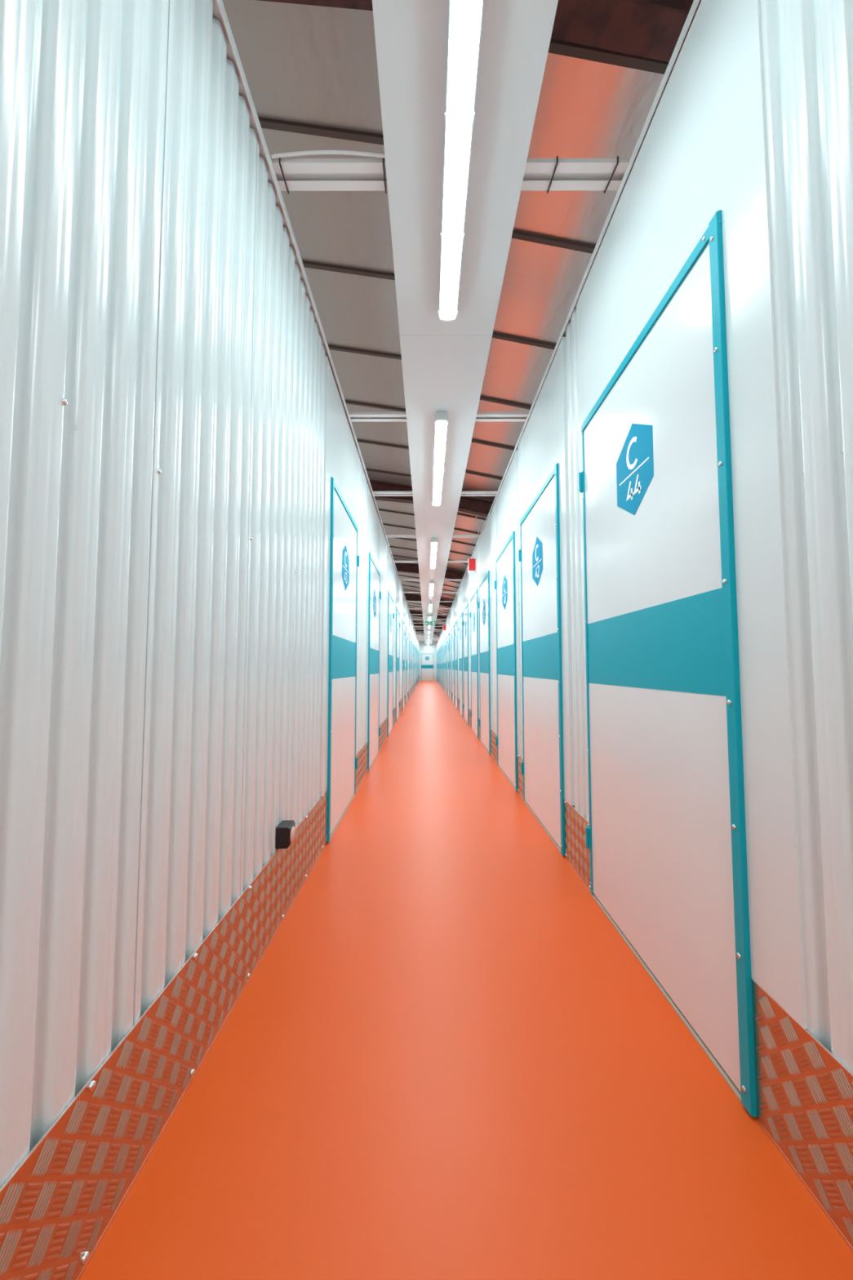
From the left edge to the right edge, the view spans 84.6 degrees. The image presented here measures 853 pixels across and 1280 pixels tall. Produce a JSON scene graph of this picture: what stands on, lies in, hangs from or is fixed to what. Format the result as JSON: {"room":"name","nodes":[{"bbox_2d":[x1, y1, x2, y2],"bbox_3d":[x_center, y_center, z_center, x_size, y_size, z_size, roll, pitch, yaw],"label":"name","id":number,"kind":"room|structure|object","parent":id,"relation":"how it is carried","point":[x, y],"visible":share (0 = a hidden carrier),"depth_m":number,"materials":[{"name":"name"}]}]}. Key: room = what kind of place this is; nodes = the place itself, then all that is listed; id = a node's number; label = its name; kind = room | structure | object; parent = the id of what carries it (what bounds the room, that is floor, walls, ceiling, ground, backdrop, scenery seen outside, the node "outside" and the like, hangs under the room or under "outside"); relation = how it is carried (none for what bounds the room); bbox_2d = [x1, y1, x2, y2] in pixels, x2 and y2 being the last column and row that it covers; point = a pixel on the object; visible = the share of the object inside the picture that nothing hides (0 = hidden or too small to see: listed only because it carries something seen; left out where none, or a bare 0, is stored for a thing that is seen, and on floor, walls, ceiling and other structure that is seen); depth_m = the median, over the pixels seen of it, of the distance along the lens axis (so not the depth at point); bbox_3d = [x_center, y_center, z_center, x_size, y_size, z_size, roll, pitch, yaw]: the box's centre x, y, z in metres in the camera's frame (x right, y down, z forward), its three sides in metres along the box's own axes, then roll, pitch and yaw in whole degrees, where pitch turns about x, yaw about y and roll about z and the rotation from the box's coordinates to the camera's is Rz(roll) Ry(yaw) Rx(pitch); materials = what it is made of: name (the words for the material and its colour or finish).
{"room":"self storage corridor","nodes":[
{"label":"self storage corridor","id":0,"kind":"room"},
{"bbox_2d":[0,0,419,1187],"bbox_3d":[-0.595,0.556,16.446,0.062,2.839,40.100,0,-3,0],"label":"wall","id":1,"kind":"structure","parent":0,"point":[175,429],"depth_m":0.97,"materials":[{"name":"grey metal"}]},
{"bbox_2d":[0,790,327,1279],"bbox_3d":[-0.576,0.904,0.730,0.011,0.303,3.959,0,-3,0],"label":"baseboard","id":2,"kind":"structure","parent":1,"relation":"attached to","point":[59,1203],"depth_m":0.92,"materials":[{"name":"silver metal"}]},
{"bbox_2d":[275,820,295,848],"bbox_3d":[-0.551,0.766,1.849,0.060,0.079,0.088,0,-3,0],"label":"wall sensor","id":3,"kind":"object","parent":1,"relation":"attached to","point":[286,829],"visible":1,"depth_m":1.81,"materials":[{"name":"black plastic"}]},
{"bbox_2d":[212,0,419,643],"bbox_3d":[-0.587,-0.850,16.529,0.074,0.031,40.100,0,-3,0],"label":"trim","id":4,"kind":"structure","parent":1,"relation":"attached to","point":[219,11],"depth_m":1.78,"materials":[{"name":"white metal"}]},
{"bbox_2d":[326,476,359,842],"bbox_3d":[-0.579,0.127,3.299,0.050,2.160,1.077,0,-3,0],"label":"door","id":5,"kind":"structure","parent":1,"relation":"in","point":[342,761],"depth_m":3.17,"materials":[{"name":"white metal"}]},
{"bbox_2d":[355,741,368,791],"bbox_3d":[-0.573,1.106,4.159,0.011,0.303,0.803,0,-3,0],"label":"baseboard","id":6,"kind":"structure","parent":1,"relation":"attached to","point":[362,755],"depth_m":4.15,"materials":[{"name":"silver metal"}]},
{"bbox_2d":[364,552,381,771],"bbox_3d":[-0.578,0.236,5.153,0.050,2.160,1.077,0,-3,0],"label":"door","id":7,"kind":"structure","parent":1,"relation":"in","point":[375,593],"depth_m":5.05,"materials":[{"name":"white metal"}]},
{"bbox_2d":[377,715,387,752],"bbox_3d":[-0.571,1.227,6.236,0.011,0.303,1.249,0,-3,0],"label":"baseboard","id":8,"kind":"structure","parent":1,"relation":"attached to","point":[384,726],"depth_m":6.20,"materials":[{"name":"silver metal"}]},
{"bbox_2d":[387,590,394,736],"bbox_3d":[-0.576,0.371,7.452,0.050,2.160,1.077,0,-3,0],"label":"door","id":9,"kind":"structure","parent":1,"relation":"in","point":[390,601],"depth_m":7.44,"materials":[{"name":"white metal"}]},
{"bbox_2d":[392,706,395,726],"bbox_3d":[-0.570,1.349,8.307,0.011,0.303,0.793,0,-3,0],"label":"baseboard","id":10,"kind":"structure","parent":1,"relation":"attached to","point":[394,708],"depth_m":8.39,"materials":[{"name":"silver metal"}]},
{"bbox_2d":[395,606,400,721],"bbox_3d":[-0.575,0.479,9.296,0.050,2.160,1.077,0,-3,0],"label":"door","id":11,"kind":"structure","parent":1,"relation":"in","point":[397,613],"depth_m":9.31,"materials":[{"name":"white metal"}]},
{"bbox_2d":[399,697,402,715],"bbox_3d":[-0.568,1.471,10.384,0.011,0.303,1.259,0,-3,0],"label":"baseboard","id":12,"kind":"structure","parent":1,"relation":"attached to","point":[401,700],"depth_m":10.51,"materials":[{"name":"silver metal"}]},
{"bbox_2d":[402,618,405,710],"bbox_3d":[-0.573,0.614,11.605,0.050,2.160,1.077,0,-3,0],"label":"door","id":13,"kind":"structure","parent":1,"relation":"in","point":[403,622],"depth_m":11.62,"materials":[{"name":"white metal"}]},
{"bbox_2d":[405,626,408,704],"bbox_3d":[-0.571,0.722,13.439,0.050,2.160,1.077,0,-3,0],"label":"door","id":14,"kind":"structure","parent":1,"relation":"in","point":[406,628],"depth_m":13.49,"materials":[{"name":"white metal"}]},
{"bbox_2d":[408,632,410,698],"bbox_3d":[-0.569,0.858,15.758,0.050,2.160,1.077,0,-3,0],"label":"door","id":15,"kind":"structure","parent":1,"relation":"in","point":[409,633],"depth_m":15.28,"materials":[{"name":"white metal"}]},
{"bbox_2d":[410,636,412,694],"bbox_3d":[-0.568,0.965,17.582,0.050,2.160,1.077,0,-3,0],"label":"door","id":16,"kind":"structure","parent":1,"relation":"in","point":[411,637],"depth_m":17.92,"materials":[{"name":"white metal"}]},
{"bbox_2d":[413,640,413,691],"bbox_3d":[-0.566,1.102,19.911,0.050,2.160,1.077,0,-3,0],"label":"door","id":17,"kind":"structure","parent":1,"relation":"in","point":[413,641],"depth_m":20.09,"materials":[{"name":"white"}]},
{"bbox_2d":[413,642,415,689],"bbox_3d":[-0.565,1.208,21.724,0.050,2.160,1.077,0,-3,0],"label":"door","id":18,"kind":"structure","parent":1,"relation":"in","point":[414,642],"depth_m":21.19,"materials":[{"name":"white metal"}]},
{"bbox_2d":[415,645,416,687],"bbox_3d":[-0.563,1.345,24.064,0.050,2.160,1.077,0,-3,0],"label":"door","id":19,"kind":"structure","parent":1,"relation":"in","point":[415,646],"depth_m":24.54,"materials":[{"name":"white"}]},
{"bbox_2d":[416,647,417,685],"bbox_3d":[-0.561,1.451,25.867,0.050,2.160,1.077,0,-3,0],"label":"door","id":20,"kind":"structure","parent":1,"relation":"in","point":[416,647],"depth_m":26.36,"materials":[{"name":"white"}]},
{"bbox_2d":[417,648,417,684],"bbox_3d":[-0.559,1.589,28.216,0.050,2.160,1.077,0,-3,0],"label":"door","id":21,"kind":"structure","parent":1,"relation":"in","point":[417,649],"depth_m":28.71,"materials":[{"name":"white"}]},
{"bbox_2d":[418,640,436,680],"bbox_3d":[0.129,1.604,36.494,1.700,3.100,0.050,0,-3,0],"label":"wall","id":22,"kind":"structure","parent":0,"point":[424,648],"depth_m":36.50,"materials":[{"name":"white metal"}]},
{"bbox_2d":[421,653,434,679],"bbox_3d":[0.075,2.096,36.445,0.997,2.110,0.050,0,-3,0],"label":"door","id":23,"kind":"structure","parent":22,"relation":"in","point":[427,660],"depth_m":36.44,"materials":[{"name":"white metal"}]},
{"bbox_2d":[222,0,669,637],"bbox_3d":[0.113,-1.478,16.064,5.400,1.006,43.100,0,-3,0],"label":"ceiling","id":24,"kind":"structure","parent":0,"point":[311,72],"depth_m":2.60,"materials":[{"name":"silver metal"}]},
{"bbox_2d":[414,628,440,635],"bbox_3d":[0.125,-0.438,31.545,5.400,1.204,0.120,0,-3,0],"label":"roof beam","id":25,"kind":"structure","parent":24,"relation":"attached to","point":[416,629],"depth_m":31.54,"materials":[{"name":"red metal"}]},
{"bbox_2d":[409,610,446,621],"bbox_3d":[0.117,-1.023,21.562,5.400,1.204,0.120,0,-3,0],"label":"roof beam","id":26,"kind":"structure","parent":24,"relation":"attached to","point":[411,611],"depth_m":21.56,"materials":[{"name":"red metal"}]},
{"bbox_2d":[413,621,443,630],"bbox_3d":[0.121,-0.730,26.553,5.400,1.204,0.120,0,-3,0],"label":"roof beam","id":27,"kind":"structure","parent":24,"relation":"attached to","point":[415,624],"depth_m":26.55,"materials":[{"name":"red metal"}]},
{"bbox_2d":[404,593,453,607],"bbox_3d":[0.113,-1.316,16.570,5.400,1.204,0.120,0,-3,0],"label":"roof beam","id":28,"kind":"structure","parent":24,"relation":"attached to","point":[408,597],"depth_m":16.57,"materials":[{"name":"red metal"}]},
{"bbox_2d":[395,563,464,582],"bbox_3d":[0.109,-1.609,11.579,5.400,1.204,0.120,0,-3,0],"label":"roof beam","id":29,"kind":"structure","parent":24,"relation":"attached to","point":[401,567],"depth_m":11.58,"materials":[{"name":"red metal"}]},
{"bbox_2d":[369,480,493,517],"bbox_3d":[0.105,-1.902,6.588,5.400,1.204,0.120,0,-3,0],"label":"roof beam","id":30,"kind":"structure","parent":24,"relation":"attached to","point":[482,508],"depth_m":6.58,"materials":[{"name":"red metal"}]},
{"bbox_2d":[257,0,693,62],"bbox_3d":[0.101,-2.195,1.596,5.400,1.204,0.120,0,-3,0],"label":"roof beam","id":31,"kind":"structure","parent":24,"relation":"attached to","point":[647,28],"depth_m":1.59,"materials":[{"name":"red metal"}]},
{"bbox_2d":[77,680,852,1279],"bbox_3d":[0.095,2.002,16.386,1.377,0.050,40.150,0,-3,0],"label":"floor","id":32,"kind":"structure","parent":0,"point":[445,1059],"depth_m":1.11,"materials":[{"name":"orange plastic"}]},
{"bbox_2d":[436,0,852,1073],"bbox_3d":[0.784,0.556,16.445,0.062,2.839,40.100,0,-3,0],"label":"wall","id":33,"kind":"structure","parent":0,"point":[752,122],"depth_m":1.01,"materials":[{"name":"grey metal"}]},
{"bbox_2d":[436,651,437,681],"bbox_3d":[0.772,1.891,33.363,0.050,2.160,1.077,0,-3,0],"label":"door","id":34,"kind":"structure","parent":33,"relation":"in","point":[437,651],"depth_m":33.83,"materials":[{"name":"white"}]},
{"bbox_2d":[438,648,439,684],"bbox_3d":[0.768,1.644,29.151,0.050,2.160,1.077,0,-3,0],"label":"door","id":35,"kind":"structure","parent":33,"relation":"in","point":[438,649],"depth_m":29.18,"materials":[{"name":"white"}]},
{"bbox_2d":[439,647,439,684],"bbox_3d":[0.767,1.551,27.573,0.050,2.160,1.077,0,-3,0],"label":"door","id":36,"kind":"structure","parent":33,"relation":"in","point":[439,647],"depth_m":27.04,"materials":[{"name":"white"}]},
{"bbox_2d":[440,645,441,686],"bbox_3d":[0.765,1.381,24.678,0.050,2.160,1.077,0,-3,0],"label":"door","id":37,"kind":"structure","parent":33,"relation":"in","point":[441,646],"depth_m":24.15,"materials":[{"name":"white metal"}]},
{"bbox_2d":[440,644,442,688],"bbox_3d":[0.764,1.304,23.361,0.050,2.160,1.077,0,-3,0],"label":"door","id":38,"kind":"structure","parent":33,"relation":"in","point":[442,644],"depth_m":22.83,"materials":[{"name":"white metal"}]},
{"bbox_2d":[441,642,443,689],"bbox_3d":[0.762,1.212,21.783,0.050,2.160,1.077,0,-3,0],"label":"door","id":39,"kind":"structure","parent":33,"relation":"in","point":[442,642],"depth_m":21.72,"materials":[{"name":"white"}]},
{"bbox_2d":[443,641,444,689],"bbox_3d":[0.761,1.134,20.466,0.050,2.160,1.077,0,-3,0],"label":"door","id":40,"kind":"structure","parent":33,"relation":"in","point":[443,642],"depth_m":20.66,"materials":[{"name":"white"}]},
{"bbox_2d":[444,638,445,693],"bbox_3d":[0.760,1.042,18.888,0.050,2.160,1.077,0,-3,0],"label":"door","id":41,"kind":"structure","parent":33,"relation":"in","point":[445,638],"depth_m":18.83,"materials":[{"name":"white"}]},
{"bbox_2d":[445,635,447,695],"bbox_3d":[0.759,0.964,17.571,0.050,2.160,1.077,0,-3,0],"label":"door","id":42,"kind":"structure","parent":33,"relation":"in","point":[446,636],"depth_m":17.29,"materials":[{"name":"white metal"}]},
{"bbox_2d":[447,633,449,697],"bbox_3d":[0.758,0.872,15.993,0.050,2.160,1.077,0,-3,0],"label":"door","id":43,"kind":"structure","parent":33,"relation":"in","point":[448,688],"depth_m":15.99,"materials":[{"name":"white metal"}]},
{"bbox_2d":[448,629,451,701],"bbox_3d":[0.757,0.795,14.676,0.050,2.160,1.077,0,-3,0],"label":"door","id":44,"kind":"structure","parent":33,"relation":"in","point":[450,639],"depth_m":14.81,"materials":[{"name":"white metal"}]},
{"bbox_2d":[451,624,454,705],"bbox_3d":[0.755,0.702,13.098,0.050,2.160,1.077,0,-3,0],"label":"door","id":45,"kind":"structure","parent":33,"relation":"in","point":[453,627],"depth_m":13.04,"materials":[{"name":"white metal"}]},
{"bbox_2d":[453,620,457,710],"bbox_3d":[0.754,0.626,11.800,0.050,2.160,1.077,0,-3,0],"label":"door","id":46,"kind":"structure","parent":33,"relation":"in","point":[455,633],"depth_m":11.61,"materials":[{"name":"white metal"}]},
{"bbox_2d":[457,612,462,716],"bbox_3d":[0.753,0.531,10.183,0.050,2.160,1.077,0,-3,0],"label":"door","id":47,"kind":"structure","parent":33,"relation":"in","point":[460,618],"depth_m":10.22,"materials":[{"name":"white metal"}]},
{"bbox_2d":[462,603,470,724],"bbox_3d":[0.752,0.454,8.876,0.050,2.160,1.077,0,-3,0],"label":"door","id":48,"kind":"structure","parent":33,"relation":"in","point":[465,623],"depth_m":8.74,"materials":[{"name":"white metal"}]},
{"bbox_2d":[468,707,471,727],"bbox_3d":[0.746,1.332,8.023,0.011,0.303,0.521,0,-3,0],"label":"baseboard","id":49,"kind":"structure","parent":33,"relation":"attached to","point":[469,709],"depth_m":8.09,"materials":[{"name":"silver metal"}]},
{"bbox_2d":[467,558,475,573],"bbox_3d":[0.686,-1.120,7.071,0.116,0.221,0.032,0,-3,0],"label":"sign","id":50,"kind":"object","parent":33,"relation":"attached to","point":[471,562],"visible":1,"depth_m":7.06,"materials":[{"name":"red plastic"}]},
{"bbox_2d":[469,588,478,737],"bbox_3d":[0.751,0.362,7.303,0.050,2.160,1.077,0,-3,0],"label":"door","id":51,"kind":"structure","parent":33,"relation":"in","point":[473,601],"depth_m":7.25,"materials":[{"name":"white metal"}]},
{"bbox_2d":[478,717,479,739],"bbox_3d":[0.745,1.249,6.600,0.011,0.303,0.221,0,-3,0],"label":"baseboard","id":52,"kind":"structure","parent":33,"relation":"attached to","point":[478,717],"depth_m":6.68,"materials":[{"name":"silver metal"}]},
{"bbox_2d":[478,570,490,754],"bbox_3d":[0.750,0.287,6.030,0.050,2.160,1.077,0,-3,0],"label":"door","id":53,"kind":"structure","parent":33,"relation":"in","point":[484,587],"depth_m":5.93,"materials":[{"name":"white metal"}]},
{"bbox_2d":[490,728,497,764],"bbox_3d":[0.744,1.164,5.158,0.011,0.303,0.561,0,-3,0],"label":"baseboard","id":54,"kind":"structure","parent":33,"relation":"attached to","point":[493,735],"depth_m":5.21,"materials":[{"name":"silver metal"}]},
{"bbox_2d":[494,531,517,791],"bbox_3d":[0.749,0.193,4.418,0.050,2.160,1.077,0,-3,0],"label":"door","id":55,"kind":"structure","parent":33,"relation":"in","point":[506,738],"depth_m":4.35,"materials":[{"name":"white metal"}]},
{"bbox_2d":[517,754,523,798],"bbox_3d":[0.742,1.078,3.697,0.011,0.303,0.258,0,-3,0],"label":"baseboard","id":56,"kind":"structure","parent":33,"relation":"attached to","point":[520,777],"depth_m":3.71,"materials":[{"name":"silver metal"}]},
{"bbox_2d":[518,462,565,855],"bbox_3d":[0.748,0.116,3.108,0.050,2.160,1.077,0,-3,0],"label":"door","id":57,"kind":"structure","parent":33,"relation":"in","point":[542,767],"depth_m":2.98,"materials":[{"name":"white metal"}]},
{"bbox_2d":[437,0,701,640],"bbox_3d":[0.780,-0.850,16.527,0.066,0.031,40.100,0,-3,0],"label":"trim","id":58,"kind":"structure","parent":33,"relation":"attached to","point":[695,4],"depth_m":1.81,"materials":[{"name":"white metal"}]},
{"bbox_2d":[406,600,453,602],"bbox_3d":[0.090,-1.076,13.136,1.440,0.018,0.100,0,-3,0],"label":"rail","id":59,"kind":"object","parent":58,"relation":"on","point":[406,601],"visible":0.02,"depth_m":13.12,"materials":[{"name":"white metal"}]},
{"bbox_2d":[408,608,450,608],"bbox_3d":[0.092,-0.982,14.733,1.440,0.018,0.100,0,-3,0],"label":"rail","id":60,"kind":"object","parent":58,"relation":"on","point":[409,608],"visible":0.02,"depth_m":14.68,"materials":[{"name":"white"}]},
{"bbox_2d":[404,591,457,593],"bbox_3d":[0.089,-1.170,11.538,1.440,0.018,0.100,0,-3,0],"label":"rail","id":61,"kind":"object","parent":58,"relation":"on","point":[404,592],"visible":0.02,"depth_m":11.49,"materials":[{"name":"white metal"}]},
{"bbox_2d":[394,560,467,563],"bbox_3d":[0.086,-1.366,8.184,1.440,0.018,0.100,0,-3,0],"label":"rail","id":62,"kind":"object","parent":58,"relation":"on","point":[395,562],"visible":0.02,"depth_m":8.17,"materials":[{"name":"white metal"}]},
{"bbox_2d":[400,578,462,580],"bbox_3d":[0.088,-1.267,9.881,1.440,0.018,0.100,0,-3,0],"label":"rail","id":63,"kind":"object","parent":58,"relation":"on","point":[400,579],"visible":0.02,"depth_m":9.84,"materials":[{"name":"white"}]},
{"bbox_2d":[386,534,479,537],"bbox_3d":[0.085,-1.460,6.582,1.440,0.018,0.100,0,-3,0],"label":"rail","id":64,"kind":"object","parent":58,"relation":"on","point":[388,535],"visible":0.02,"depth_m":6.55,"materials":[{"name":"white metal"}]},
{"bbox_2d":[373,491,497,496],"bbox_3d":[0.084,-1.554,4.979,1.440,0.018,0.100,0,-3,0],"label":"rail","id":65,"kind":"object","parent":58,"relation":"on","point":[375,493],"visible":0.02,"depth_m":4.95,"materials":[{"name":"white metal"}]},
{"bbox_2d":[348,412,528,422],"bbox_3d":[0.083,-1.644,3.454,1.440,0.018,0.100,0,-3,0],"label":"rail","id":66,"kind":"object","parent":58,"relation":"on","point":[354,416],"visible":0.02,"depth_m":3.43,"materials":[{"name":"white metal"}]},
{"bbox_2d":[271,158,630,191],"bbox_3d":[0.081,-1.743,1.757,1.440,0.018,0.100,0,-3,0],"label":"ceiling beam","id":67,"kind":"structure","parent":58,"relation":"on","point":[300,174],"depth_m":1.76,"materials":[{"name":"white metal"}]},
{"bbox_2d":[279,157,288,193],"bbox_3d":[-0.534,-1.740,1.757,0.006,0.027,0.114,0,-3,0],"label":"cable tie","id":68,"kind":"object","parent":67,"relation":"attached to","point":[279,157],"visible":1,"depth_m":1.74,"materials":[{"name":"black plastic"}]},
{"bbox_2d":[271,149,385,158],"bbox_3d":[-0.349,-1.752,1.691,0.421,0.028,0.012,0,-3,0],"label":"cable","id":69,"kind":"object","parent":67,"relation":"attached to","point":[327,151],"visible":0.94,"depth_m":1.69,"materials":[{"name":"white plastic"}]},
{"bbox_2d":[382,158,386,193],"bbox_3d":[-0.157,-1.740,1.757,0.006,0.027,0.114,0,-3,0],"label":"cable tie","id":70,"kind":"object","parent":67,"relation":"attached to","point":[383,158],"visible":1,"depth_m":1.74,"materials":[{"name":"black plastic"}]},
{"bbox_2d":[372,0,558,640],"bbox_3d":[0.116,-0.916,15.360,0.503,0.032,32.098,0,-3,0],"label":"ceiling","id":71,"kind":"structure","parent":67,"relation":"hanging from","point":[411,36],"depth_m":1.82,"materials":[{"name":"white metal"}]},
{"bbox_2d":[425,614,435,625],"bbox_3d":[0.132,-0.672,16.067,0.362,0.372,0.040,0,-3,0],"label":"exit sign","id":72,"kind":"object","parent":71,"relation":"hanging from","point":[427,623],"visible":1,"depth_m":16.06,"materials":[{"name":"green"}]},
{"bbox_2d":[428,602,432,612],"bbox_3d":[0.115,-0.956,13.780,0.096,0.072,1.752,0,-3,0],"label":"ceiling light","id":73,"kind":"object","parent":71,"relation":"attached to","point":[430,604],"visible":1,"depth_m":13.58,"materials":[{"name":"white plastic"}]},
{"bbox_2d":[428,604,431,612],"bbox_3d":[0.115,-0.925,13.778,0.080,0.010,1.718,0,-3,0],"label":"diffuser","id":74,"kind":"object","parent":73,"relation":"attached to","point":[430,605],"depth_m":13.75,"materials":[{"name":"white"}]},
{"bbox_2d":[429,580,434,596],"bbox_3d":[0.112,-1.144,10.575,0.096,0.072,1.752,0,-3,0],"label":"ceiling light","id":75,"kind":"object","parent":71,"relation":"attached to","point":[432,582],"visible":1,"depth_m":10.22,"materials":[{"name":"white plastic"}]},
{"bbox_2d":[429,583,433,596],"bbox_3d":[0.112,-1.113,10.573,0.080,0.010,1.718,0,-3,0],"label":"diffuser","id":76,"kind":"object","parent":75,"relation":"attached to","point":[431,585],"depth_m":10.46,"materials":[{"name":"white plastic"}]},
{"bbox_2d":[430,537,437,568],"bbox_3d":[0.109,-1.332,7.371,0.096,0.072,1.752,0,-3,0],"label":"ceiling light","id":77,"kind":"object","parent":71,"relation":"attached to","point":[433,540],"visible":1,"depth_m":7.08,"materials":[{"name":"white plastic"}]},
{"bbox_2d":[431,411,448,506],"bbox_3d":[0.107,-1.520,4.166,0.096,0.072,1.752,0,-3,0],"label":"ceiling light","id":78,"kind":"object","parent":71,"relation":"attached to","point":[441,423],"visible":1,"depth_m":3.79,"materials":[{"name":"white plastic"}]},
{"bbox_2d":[438,0,483,321],"bbox_3d":[0.105,-1.678,1.481,0.096,0.072,1.752,0,-3,0],"label":"ceiling light","id":79,"kind":"object","parent":71,"relation":"attached to","point":[464,15],"visible":1,"depth_m":1.52,"materials":[{"name":"white plastic"}]},
{"bbox_2d":[546,155,558,193],"bbox_3d":[0.471,-1.740,1.756,0.006,0.027,0.114,0,-3,-4],"label":"cable tie","id":80,"kind":"object","parent":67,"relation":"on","point":[555,168],"visible":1,"depth_m":1.74,"materials":[{"name":"black plastic"}]},
{"bbox_2d":[604,155,618,193],"bbox_3d":[0.691,-1.740,1.756,0.006,0.027,0.114,0,-3,-4],"label":"cable tie","id":81,"kind":"object","parent":67,"relation":"attached to","point":[617,163],"visible":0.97,"depth_m":1.74,"materials":[{"name":"black plastic"}]},
{"bbox_2d":[564,799,590,890],"bbox_3d":[0.741,0.997,2.313,0.011,0.303,0.406,0,-3,0],"label":"baseboard","id":82,"kind":"structure","parent":33,"relation":"attached to","point":[577,854],"depth_m":2.31,"materials":[{"name":"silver metal"}]},
{"bbox_2d":[578,209,757,1116],"bbox_3d":[0.746,0.030,1.651,0.050,2.160,1.077,0,-3,0],"label":"door","id":83,"kind":"structure","parent":33,"relation":"in","point":[666,832],"depth_m":1.39,"materials":[{"name":"white metal"}]},
{"bbox_2d":[752,979,852,1249],"bbox_3d":[0.739,0.856,-0.094,0.011,0.303,2.309,0,-3,0],"label":"baseboard","id":84,"kind":"structure","parent":33,"relation":"attached to","point":[805,1093],"depth_m":0.91,"materials":[{"name":"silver metal"}]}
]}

